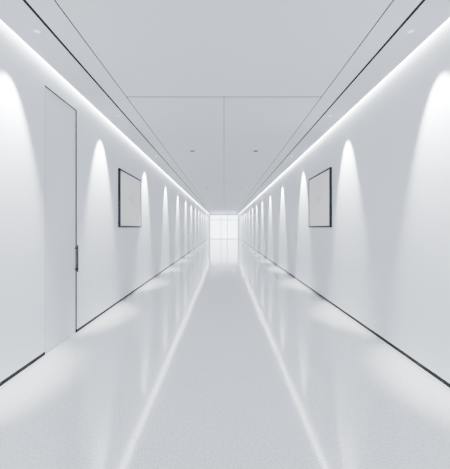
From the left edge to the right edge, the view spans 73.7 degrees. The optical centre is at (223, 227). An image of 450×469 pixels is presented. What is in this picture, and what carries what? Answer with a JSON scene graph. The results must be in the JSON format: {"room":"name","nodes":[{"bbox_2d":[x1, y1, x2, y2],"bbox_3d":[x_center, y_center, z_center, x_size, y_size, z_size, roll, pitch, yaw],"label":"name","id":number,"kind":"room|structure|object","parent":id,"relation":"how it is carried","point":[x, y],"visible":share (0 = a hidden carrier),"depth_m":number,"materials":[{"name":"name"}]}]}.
{"room":"corridor","nodes":[
{"label":"corridor","id":0,"kind":"room"},
{"bbox_2d":[0,21,207,381],"bbox_3d":[-1.931,-0.231,16.211,0.150,3.018,39.423,0,0,0],"label":"wall","id":1,"kind":"structure","parent":0,"point":[114,261],"depth_m":3.83,"materials":[{"name":"white paint"}]},
{"bbox_2d":[44,85,76,354],"bbox_3d":[-1.923,-0.082,3.449,0.127,2.805,0.677,0,0,0],"label":"door frame","id":2,"kind":"structure","parent":1,"relation":"attached to","point":[45,85],"depth_m":3.78,"materials":[{"name":"black metal"}]},
{"bbox_2d":[45,87,75,352],"bbox_3d":[-1.893,-0.081,3.451,0.046,2.791,0.657,0,0,0],"label":"door","id":3,"kind":"structure","parent":2,"relation":"attached to","point":[60,118],"depth_m":3.41,"materials":[{"name":"paint"}]},
{"bbox_2d":[74,245,77,271],"bbox_3d":[-1.848,0.383,3.758,0.044,0.339,0.018,0,0,0],"label":"door handle","id":4,"kind":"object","parent":3,"relation":"attached to","point":[77,245],"depth_m":3.75,"materials":[{"name":"grey metal"}]},
{"bbox_2d":[0,239,207,385],"bbox_3d":[-1.934,1.299,16.211,0.144,0.042,39.423,0,0,0],"label":"baseboard","id":5,"kind":"structure","parent":1,"relation":"attached to","point":[21,369],"depth_m":3.98,"materials":[{"name":"black"}]},
{"bbox_2d":[118,168,141,227],"bbox_3d":[-1.839,-0.530,5.941,0.035,1.040,1.376,0,0,0],"label":"framed picture","id":6,"kind":"object","parent":1,"relation":"attached to","point":[129,186],"visible":1,"depth_m":5.80,"materials":[{"name":"black"}]},
{"bbox_2d":[123,175,138,223],"bbox_3d":[-1.827,-0.530,5.941,0.002,0.874,1.046,0,0,0],"label":"print","id":7,"kind":"object","parent":6,"relation":"attached to","point":[130,185],"depth_m":5.86,"materials":[{"name":"paper"}]},
{"bbox_2d":[208,214,239,238],"bbox_3d":[0.000,-0.210,35.873,3.712,3.060,0.100,0,0,0],"label":"door frame","id":8,"kind":"structure","parent":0,"point":[208,214],"depth_m":35.82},
{"bbox_2d":[210,215,237,238],"bbox_3d":[0.000,-0.131,35.841,3.400,2.899,0.124,0,0,0],"label":"door","id":9,"kind":"structure","parent":8,"relation":"in","point":[227,215],"depth_m":35.86,"materials":[{"name":"silver metal"}]},
{"bbox_2d":[0,239,449,468],"bbox_3d":[0.000,1.380,16.711,4.012,0.120,44.423,0,0,0],"label":"floor","id":10,"kind":"structure","parent":0,"point":[223,359],"depth_m":2.45,"materials":[{"name":"tile"}]},
{"bbox_2d":[0,0,449,213],"bbox_3d":[0.000,-1.780,16.236,4.012,0.200,39.773,0,0,0],"label":"ceiling","id":11,"kind":"structure","parent":0,"point":[223,81],"depth_m":3.08,"materials":[{"name":"white paint"}]},
{"bbox_2d":[32,29,41,33],"bbox_3d":[-1.596,-1.679,2.561,0.061,0.005,0.052,0,0,0],"label":"recessed light","id":12,"kind":"object","parent":11,"relation":"in","point":[37,31],"depth_m":2.56,"materials":[{"name":"white"}]},
{"bbox_2d":[0,20,196,202],"bbox_3d":[-1.830,-1.727,16.211,0.048,0.024,39.403,0,0,0],"label":"led strip","id":13,"kind":"object","parent":11,"relation":"attached to","point":[0,20],"visible":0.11,"depth_m":3.46,"materials":[{"name":"white plastic"}]},
{"bbox_2d":[251,18,449,202],"bbox_3d":[1.830,-1.727,16.211,0.048,0.024,39.403,0,0,0],"label":"led strip","id":14,"kind":"object","parent":11,"relation":"attached to","point":[449,18],"visible":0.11,"depth_m":3.46,"materials":[{"name":"white plastic"}]},
{"bbox_2d":[406,29,415,33],"bbox_3d":[1.596,-1.679,2.561,0.061,0.005,0.052,0,0,0],"label":"recessed light","id":15,"kind":"object","parent":11,"relation":"in","point":[410,31],"depth_m":2.56,"materials":[{"name":"white"}]},
{"bbox_2d":[240,19,449,382],"bbox_3d":[1.931,-0.231,16.211,0.150,3.018,39.423,0,0,0],"label":"wall","id":16,"kind":"structure","parent":0,"point":[383,260],"depth_m":3.38,"materials":[{"name":"white paint"}]},
{"bbox_2d":[308,167,331,227],"bbox_3d":[1.839,-0.530,5.815,0.035,1.040,1.319,0,0,0],"label":"framed picture","id":17,"kind":"object","parent":16,"relation":"attached to","point":[319,185],"visible":1,"depth_m":5.68,"materials":[{"name":"black"}]},
{"bbox_2d":[311,174,326,223],"bbox_3d":[1.827,-0.530,5.815,0.002,0.874,1.002,0,0,0],"label":"print","id":18,"kind":"object","parent":17,"relation":"attached to","point":[318,184],"depth_m":5.74,"materials":[{"name":"paper"}]},
{"bbox_2d":[240,239,449,387],"bbox_3d":[1.934,1.299,16.211,0.144,0.042,39.423,0,0,0],"label":"baseboard","id":19,"kind":"structure","parent":16,"relation":"attached to","point":[426,369],"depth_m":3.50,"materials":[{"name":"black"}]}
]}

